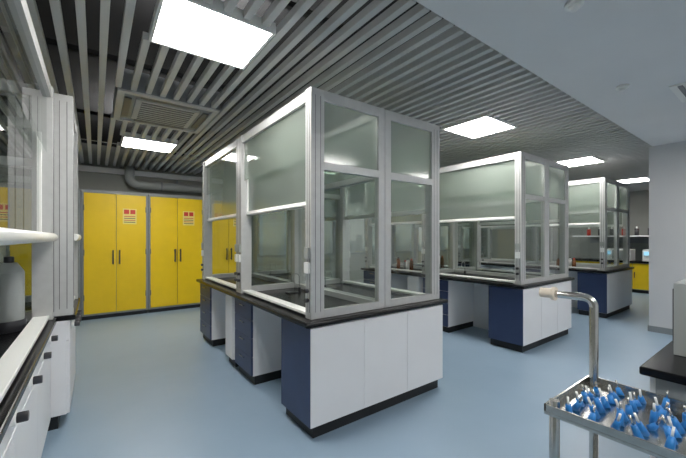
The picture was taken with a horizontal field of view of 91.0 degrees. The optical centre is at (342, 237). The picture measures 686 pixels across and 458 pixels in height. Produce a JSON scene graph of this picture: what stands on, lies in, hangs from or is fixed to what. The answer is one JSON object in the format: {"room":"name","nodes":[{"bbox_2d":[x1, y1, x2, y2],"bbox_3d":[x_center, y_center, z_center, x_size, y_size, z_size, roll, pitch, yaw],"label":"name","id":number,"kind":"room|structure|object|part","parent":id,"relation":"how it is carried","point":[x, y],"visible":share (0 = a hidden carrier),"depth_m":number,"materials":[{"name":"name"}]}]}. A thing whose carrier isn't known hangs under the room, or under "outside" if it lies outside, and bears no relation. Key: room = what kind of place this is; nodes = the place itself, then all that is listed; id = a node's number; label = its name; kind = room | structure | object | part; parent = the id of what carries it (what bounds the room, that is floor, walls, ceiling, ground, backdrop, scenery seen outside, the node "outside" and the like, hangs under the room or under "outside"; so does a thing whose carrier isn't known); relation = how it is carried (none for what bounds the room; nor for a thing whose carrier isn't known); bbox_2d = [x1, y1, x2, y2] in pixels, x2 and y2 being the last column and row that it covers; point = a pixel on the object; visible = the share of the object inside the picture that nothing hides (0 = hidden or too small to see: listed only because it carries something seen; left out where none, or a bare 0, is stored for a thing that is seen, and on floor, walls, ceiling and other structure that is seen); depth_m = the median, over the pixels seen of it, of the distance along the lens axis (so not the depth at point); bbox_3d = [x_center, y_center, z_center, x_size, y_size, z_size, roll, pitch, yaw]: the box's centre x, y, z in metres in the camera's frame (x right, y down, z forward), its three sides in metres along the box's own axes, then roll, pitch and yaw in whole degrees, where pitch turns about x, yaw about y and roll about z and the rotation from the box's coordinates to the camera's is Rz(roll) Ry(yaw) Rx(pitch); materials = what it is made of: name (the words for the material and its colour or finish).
{"room":"chemistry laboratory","nodes":[
{"label":"chemistry laboratory","id":0,"kind":"room"},
{"bbox_2d":[0,112,13,262],"bbox_3d":[-2.432,-0.220,1.284,0.100,3.360,11.350,0,0,-36],"label":"wall","id":1,"kind":"structure","parent":0,"point":[5,150],"depth_m":5.29,"materials":[{"name":"paint"}]},
{"bbox_2d":[14,129,481,281],"bbox_3d":[0.067,-0.220,10.255,14.750,3.360,0.150,0,0,-36],"label":"wall","id":2,"kind":"structure","parent":0,"point":[86,180],"depth_m":7.34,"materials":[{"name":"paint"}]},
{"bbox_2d":[125,166,235,195],"bbox_3d":[-3.381,-1.202,7.445,2.435,0.435,0.294,0,0,-36],"label":"ventilation duct","id":3,"kind":"object","parent":2,"relation":"attached to","point":[130,179],"visible":0.88,"depth_m":7.08,"materials":[{"name":"grey metal"}]},
{"bbox_2d":[78,165,483,207],"bbox_3d":[0.135,-1.330,10.162,14.550,0.100,0.079,0,0,-36],"label":"trim","id":4,"kind":"structure","parent":2,"relation":"attached to","point":[80,167],"depth_m":7.43,"materials":[{"name":"grey metal"}]},
{"bbox_2d":[257,194,334,257],"bbox_3d":[-1.227,-0.315,9.292,2.425,1.650,0.070,0,0,-36],"label":"window","id":5,"kind":"structure","parent":2,"relation":"in","point":[258,195],"depth_m":8.93,"materials":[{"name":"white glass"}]},
{"bbox_2d":[335,200,374,254],"bbox_3d":[0.728,-0.315,10.728,2.425,1.650,0.070,0,0,-36],"label":"window","id":6,"kind":"structure","parent":2,"relation":"in","point":[357,202],"depth_m":10.50,"materials":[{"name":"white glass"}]},
{"bbox_2d":[396,205,421,252],"bbox_3d":[2.682,-0.315,12.163,2.425,1.650,0.070,0,0,-36],"label":"window","id":7,"kind":"structure","parent":2,"relation":"in","point":[396,205],"depth_m":11.86,"materials":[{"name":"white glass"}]},
{"bbox_2d":[439,210,468,250],"bbox_3d":[4.636,-0.315,13.599,2.425,1.650,0.070,0,0,-36],"label":"window","id":8,"kind":"structure","parent":2,"relation":"in","point":[439,210],"depth_m":12.85,"materials":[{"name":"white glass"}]},
{"bbox_2d":[0,0,650,202],"bbox_3d":[2.118,-1.500,7.462,14.550,0.140,6.740,0,0,-36],"label":"ceiling slats","id":9,"kind":"object","parent":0,"point":[454,76],"depth_m":3.36,"materials":[{"name":"grey metal"}]},
{"bbox_2d":[120,132,177,152],"bbox_3d":[-2.982,-1.454,5.174,0.700,0.072,0.630,0,0,-36],"label":"ceiling light panel","id":10,"kind":"object","parent":9,"relation":"in","point":[137,142],"depth_m":5.09,"materials":[{"name":"white plastic"}]},
{"bbox_2d":[149,0,275,69],"bbox_3d":[-0.933,-1.454,2.385,0.700,0.072,0.630,0,0,-36],"label":"ceiling light panel","id":11,"kind":"object","parent":9,"relation":"in","point":[199,28],"depth_m":2.33,"materials":[{"name":"white plastic"}]},
{"bbox_2d":[442,112,516,138],"bbox_3d":[1.767,-1.454,4.369,0.700,0.072,0.630,0,0,-36],"label":"ceiling light panel","id":12,"kind":"object","parent":9,"relation":"in","point":[483,124],"depth_m":4.31,"materials":[{"name":"white plastic"}]},
{"bbox_2d":[554,154,605,166],"bbox_3d":[4.418,-1.454,6.316,0.700,0.072,0.630,0,0,-36],"label":"ceiling light panel","id":13,"kind":"object","parent":9,"relation":"in","point":[586,159],"depth_m":6.25,"materials":[{"name":"white plastic"}]},
{"bbox_2d":[616,176,648,182],"bbox_3d":[7.198,-1.454,8.359,0.700,0.072,0.630,0,0,-36],"label":"ceiling light panel","id":14,"kind":"object","parent":9,"relation":"in","point":[639,179],"depth_m":8.35,"materials":[{"name":"white plastic"}]},
{"bbox_2d":[324,171,335,174],"bbox_3d":[-0.282,-1.454,7.157,0.700,0.072,0.630,0,0,-36],"label":"ceiling light panel","id":15,"kind":"object","parent":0,"point":[325,172],"depth_m":7.45,"materials":[{"name":"white plastic"}]},
{"bbox_2d":[0,0,685,157],"bbox_3d":[3.456,-1.715,5.641,14.750,0.570,11.600,0,0,-36],"label":"ceiling","id":16,"kind":"structure","parent":0,"point":[588,52],"depth_m":2.84,"materials":[{"name":"white paint"}]},
{"bbox_2d":[113,68,219,133],"bbox_3d":[-2.055,-1.517,3.888,0.950,0.226,1.000,0,0,-36],"label":"air conditioner cassette","id":17,"kind":"object","parent":16,"relation":"attached to","point":[139,107],"visible":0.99,"depth_m":3.68,"materials":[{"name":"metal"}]},
{"bbox_2d":[565,0,583,12],"bbox_3d":[1.409,-1.407,2.052,0.100,0.045,0.100,0,0,-36],"label":"smoke detector","id":18,"kind":"object","parent":16,"relation":"attached to","point":[572,6],"visible":1,"depth_m":2.04,"materials":[{"name":"white plastic"}]},
{"bbox_2d":[616,84,628,91],"bbox_3d":[2.632,-1.407,3.174,0.100,0.045,0.100,0,0,-36],"label":"smoke detector","id":19,"kind":"object","parent":16,"relation":"attached to","point":[623,87],"visible":1,"depth_m":3.15,"materials":[{"name":"white plastic"}]},
{"bbox_2d":[669,82,685,102],"bbox_3d":[3.499,-1.419,3.091,0.600,0.022,0.640,0,0,-36],"label":"grille","id":20,"kind":"object","parent":16,"relation":"in","point":[679,90],"depth_m":3.23,"materials":[{"name":"grey metal"}]},
{"bbox_2d":[41,292,672,457],"bbox_3d":[3.471,1.510,5.621,14.750,0.100,11.550,0,0,-36],"label":"floor","id":21,"kind":"structure","parent":0,"point":[147,385],"depth_m":3.03,"materials":[{"name":"plastic"}]},
{"bbox_2d":[0,318,57,457],"bbox_3d":[-1.883,1.030,1.427,0.915,0.860,2.130,0,0,-36],"label":"bench","id":22,"kind":"object","parent":21,"relation":"on","point":[25,409],"visible":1,"depth_m":1.71,"materials":[{"name":"white laminate"}]},
{"bbox_2d":[0,0,57,402],"bbox_3d":[-1.853,-0.254,1.450,0.830,1.703,2.113,0,0,-36],"label":"fume hood","id":23,"kind":"object","parent":22,"relation":"on","point":[33,91],"visible":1,"depth_m":2.11,"materials":[{"name":"metal"}]},
{"bbox_3d":[-1.586,-0.522,1.645,0.038,1.005,1.946,0,0,-36],"label":"sash glass","id":24,"kind":"part","parent":23,"relation":"part of","materials":[{"name":"clear glass"}]},
{"bbox_2d":[7,184,80,320],"bbox_3d":[-5.137,0.300,5.854,0.930,2.320,0.642,0,0,-36],"label":"storage cabinet","id":25,"kind":"object","parent":21,"relation":"on","point":[22,253],"visible":0.23,"depth_m":5.47,"materials":[{"name":"metal"}]},
{"bbox_2d":[25,298,81,430],"bbox_3d":[-2.765,1.030,2.721,1.025,0.860,0.940,0,0,-36],"label":"bench","id":26,"kind":"object","parent":21,"relation":"on","point":[63,360],"visible":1,"depth_m":2.59,"materials":[{"name":"white laminate"}]},
{"bbox_2d":[0,91,81,315],"bbox_3d":[-2.711,-0.254,2.761,0.880,1.703,0.923,0,0,-36],"label":"fume hood","id":27,"kind":"object","parent":26,"relation":"on","point":[65,127],"visible":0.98,"depth_m":2.61,"materials":[{"name":"metal"}]},
{"bbox_3d":[-2.413,-0.081,2.980,0.140,1.358,0.756,0,0,-36],"label":"sash handle and airfoil","id":28,"kind":"part","parent":27,"relation":"part of","materials":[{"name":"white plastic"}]},
{"bbox_2d":[25,298,79,321],"bbox_3d":[-2.773,0.619,2.715,1.005,0.038,0.940,0,0,-36],"label":"countertop","id":29,"kind":"structure","parent":26,"relation":"on","point":[28,306],"depth_m":2.78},
{"bbox_2d":[81,189,147,320],"bbox_3d":[-4.344,0.300,6.437,1.020,2.320,0.642,0,0,-36],"label":"storage cabinet","id":30,"kind":"object","parent":21,"relation":"on","point":[114,224],"visible":1,"depth_m":6.19,"materials":[{"name":"metal"}]},
{"bbox_2d":[148,194,202,312],"bbox_3d":[-3.514,0.300,7.046,1.020,2.320,0.642,0,0,-36],"label":"storage cabinet","id":31,"kind":"object","parent":21,"relation":"on","point":[175,223],"visible":0.88,"depth_m":6.79,"materials":[{"name":"metal"}]},
{"bbox_2d":[212,198,235,273],"bbox_3d":[-2.683,0.300,7.656,1.020,2.320,0.642,0,0,-36],"label":"storage cabinet","id":32,"kind":"object","parent":21,"relation":"on","point":[223,231],"visible":0.34,"depth_m":7.37,"materials":[{"name":"metal"}]},
{"bbox_2d":[196,273,447,437],"bbox_3d":[-0.558,1.030,4.113,1.600,0.860,3.200,0,0,-36],"label":"bench","id":33,"kind":"object","parent":21,"relation":"on","point":[335,372],"visible":0.88,"depth_m":2.88,"materials":[{"name":"white laminate"}]},
{"bbox_2d":[201,137,292,291],"bbox_3d":[-1.318,-0.254,4.525,0.763,1.703,1.543,0,0,-36],"label":"fume hood","id":34,"kind":"object","parent":33,"relation":"on","point":[208,165],"visible":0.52,"depth_m":4.80,"materials":[{"name":"metal"}]},
{"bbox_2d":[252,157,338,280],"bbox_3d":[-0.700,-0.254,4.979,0.763,1.703,1.543,0,0,-36],"label":"fume hood","id":35,"kind":"object","parent":33,"relation":"on","point":[262,171],"visible":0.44,"depth_m":5.36,"materials":[{"name":"metal"}]},
{"bbox_2d":[237,86,384,319],"bbox_3d":[-0.405,-0.254,3.282,0.763,1.703,1.543,0,0,-36],"label":"fume hood","id":36,"kind":"object","parent":33,"relation":"on","point":[313,99],"visible":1,"depth_m":2.86,"materials":[{"name":"metal"}]},
{"bbox_2d":[196,273,447,328],"bbox_3d":[-0.558,0.619,4.113,1.600,0.038,3.200,0,0,-36],"label":"countertop","id":37,"kind":"structure","parent":33,"relation":"on","point":[295,317],"depth_m":3.18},
{"bbox_2d":[300,109,439,307],"bbox_3d":[0.213,-0.254,3.736,0.763,1.703,1.543,0,0,-36],"label":"fume hood","id":38,"kind":"object","parent":33,"relation":"on","point":[430,132],"visible":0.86,"depth_m":3.30,"materials":[{"name":"metal"}]},
{"bbox_2d":[361,265,574,352],"bbox_3d":[1.944,1.030,5.951,1.600,0.860,3.200,0,0,-36],"label":"bench","id":39,"kind":"object","parent":21,"relation":"on","point":[515,317],"visible":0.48,"depth_m":4.80,"materials":[{"name":"white laminate"}]},
{"bbox_2d":[397,257,412,269],"bbox_3d":[1.163,0.477,6.252,0.144,0.242,0.370,0,0,-36],"label":"bottles","id":40,"kind":"object","parent":39,"relation":"on","point":[408,265],"visible":0.91,"depth_m":6.20,"materials":[{"name":"glass"}]},
{"bbox_2d":[365,171,450,273],"bbox_3d":[1.184,-0.254,6.363,0.763,1.703,1.543,0,0,-36],"label":"fume hood","id":41,"kind":"object","parent":39,"relation":"on","point":[368,186],"visible":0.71,"depth_m":6.66,"materials":[{"name":"metal"}]},
{"bbox_2d":[393,180,472,267],"bbox_3d":[1.802,-0.254,6.817,0.763,1.703,1.543,0,0,-36],"label":"fume hood","id":42,"kind":"object","parent":39,"relation":"on","point":[414,192],"visible":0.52,"depth_m":7.20,"materials":[{"name":"metal"}]},
{"bbox_2d":[439,256,443,267],"bbox_3d":[1.869,0.476,6.771,0.088,0.244,0.370,0,0,-33],"label":"bottles","id":43,"kind":"object","parent":39,"relation":"on","point":[441,265],"visible":0.22,"depth_m":6.62,"materials":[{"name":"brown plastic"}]},
{"bbox_2d":[361,265,574,288],"bbox_3d":[1.944,0.619,5.951,1.600,0.038,3.200,0,0,-36],"label":"countertop","id":44,"kind":"structure","parent":39,"relation":"on","point":[478,281],"depth_m":4.99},
{"bbox_2d":[439,151,546,284],"bbox_3d":[2.097,-0.254,5.120,0.763,1.703,1.543,0,0,-36],"label":"fume hood","id":45,"kind":"object","parent":39,"relation":"on","point":[521,198],"visible":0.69,"depth_m":4.70,"materials":[{"name":"metal"}]},
{"bbox_2d":[455,159,567,280],"bbox_3d":[2.715,-0.254,5.574,0.763,1.703,1.543,0,0,-36],"label":"fume hood","id":46,"kind":"object","parent":39,"relation":"on","point":[557,167],"visible":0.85,"depth_m":5.38,"materials":[{"name":"metal"}]},
{"bbox_2d":[458,261,633,317],"bbox_3d":[4.435,1.030,7.780,1.600,0.860,3.200,0,0,-36],"label":"bench","id":47,"kind":"object","parent":21,"relation":"on","point":[611,289],"visible":0.24,"depth_m":6.41,"materials":[{"name":"white laminate"}]},
{"bbox_2d":[458,188,532,264],"bbox_3d":[3.675,-0.254,8.192,0.763,1.703,1.543,0,0,-36],"label":"fume hood","id":48,"kind":"object","parent":47,"relation":"on","point":[505,192],"visible":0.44,"depth_m":8.43,"materials":[{"name":"metal"}]},
{"bbox_2d":[481,194,540,260],"bbox_3d":[4.293,-0.254,8.646,0.763,1.703,1.543,0,0,-36],"label":"fume hood","id":49,"kind":"object","parent":47,"relation":"on","point":[489,208],"visible":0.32,"depth_m":9.35,"materials":[{"name":"metal"}]},
{"bbox_2d":[458,261,633,273],"bbox_3d":[4.435,0.619,7.780,1.600,0.038,3.200,0,0,-36],"label":"countertop","id":50,"kind":"structure","parent":47,"relation":"on","point":[466,262],"depth_m":6.78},
{"bbox_2d":[556,257,575,266],"bbox_3d":[4.586,0.491,6.898,0.142,0.213,0.373,0,0,-28],"label":"bottles","id":51,"kind":"object","parent":47,"relation":"on","point":[572,263],"visible":0.59,"depth_m":6.85,"materials":[{"name":"glass"}]},
{"bbox_2d":[526,177,617,270],"bbox_3d":[4.588,-0.254,6.950,0.763,1.703,1.543,0,0,-36],"label":"fume hood","id":52,"kind":"object","parent":47,"relation":"on","point":[603,182],"visible":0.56,"depth_m":6.53,"materials":[{"name":"metal"}]},
{"bbox_2d":[537,181,629,268],"bbox_3d":[5.206,-0.254,7.404,0.763,1.703,1.543,0,0,-36],"label":"fume hood","id":53,"kind":"object","parent":47,"relation":"on","point":[625,210],"visible":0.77,"depth_m":6.99,"materials":[{"name":"metal"}]},
{"bbox_2d":[568,258,648,293],"bbox_3d":[7.997,1.040,9.206,0.650,0.840,3.030,0,0,-36],"label":"base cabinet","id":54,"kind":"object","parent":21,"relation":"on","point":[640,273],"visible":0.28,"depth_m":8.95,"materials":[{"name":"metal"}]},
{"bbox_2d":[607,249,634,260],"bbox_3d":[7.789,0.464,9.506,0.490,0.308,0.600,0,0,-36],"label":"oven","id":55,"kind":"object","parent":54,"relation":"on","point":[610,252],"visible":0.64,"depth_m":9.32,"materials":[{"name":"white metal"}]},
{"bbox_2d":[642,249,648,261],"bbox_3d":[8.292,0.464,8.821,0.490,0.308,0.600,0,0,-36],"label":"oven","id":56,"kind":"object","parent":54,"relation":"on","point":[645,253],"visible":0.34,"depth_m":8.88,"materials":[{"name":"white metal"}]},
{"bbox_2d":[539,287,685,457],"bbox_3d":[1.090,0.853,1.316,0.474,1.214,0.769,0,0,-36],"label":"trolley","id":57,"kind":"object","parent":21,"relation":"on","point":[653,424],"visible":1,"depth_m":1.30,"materials":[{"name":"metal"}]},
{"bbox_2d":[639,340,685,457],"bbox_3d":[3.269,1.015,2.433,4.250,0.890,0.810,0,0,-36],"label":"bench","id":58,"kind":"object","parent":21,"relation":"on","point":[666,370],"visible":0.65,"depth_m":1.47,"materials":[{"name":"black laminate"}]},
{"bbox_2d":[639,340,685,385],"bbox_3d":[3.269,0.589,2.433,4.250,0.038,0.810,0,0,-36],"label":"countertop","id":59,"kind":"structure","parent":58,"relation":"on","point":[664,365],"depth_m":1.49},
{"bbox_2d":[673,279,685,356],"bbox_3d":[1.862,0.394,1.629,0.390,0.348,0.360,0,0,-36],"label":"instrument","id":60,"kind":"object","parent":58,"relation":"on","point":[679,290],"visible":1,"depth_m":1.62,"materials":[{"name":"plastic"}]},
{"bbox_2d":[482,190,648,260],"bbox_3d":[9.374,-0.220,9.957,0.100,3.360,11.350,0,0,-36],"label":"wall","id":61,"kind":"structure","parent":0,"point":[503,240],"depth_m":11.65,"materials":[{"name":"paint"}]},
{"bbox_2d":[573,226,648,242],"bbox_3d":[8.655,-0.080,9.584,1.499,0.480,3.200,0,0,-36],"label":"wall shelf","id":62,"kind":"object","parent":61,"relation":"attached to","point":[636,238],"visible":0.56,"depth_m":10.20,"materials":[{"name":"white laminate"}]},
{"bbox_2d":[649,141,685,328],"bbox_3d":[6.309,0.015,3.530,0.350,2.890,4.620,0,0,-36],"label":"pillar","id":63,"kind":"structure","parent":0,"point":[667,162],"depth_m":5.13,"materials":[{"name":"white paint"}]},
{"bbox_2d":[648,325,672,334],"bbox_3d":[6.304,1.415,3.534,0.375,0.090,4.632,0,0,-36],"label":"baseboard","id":64,"kind":"structure","parent":63,"relation":"attached to","point":[662,330],"depth_m":5.17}
]}

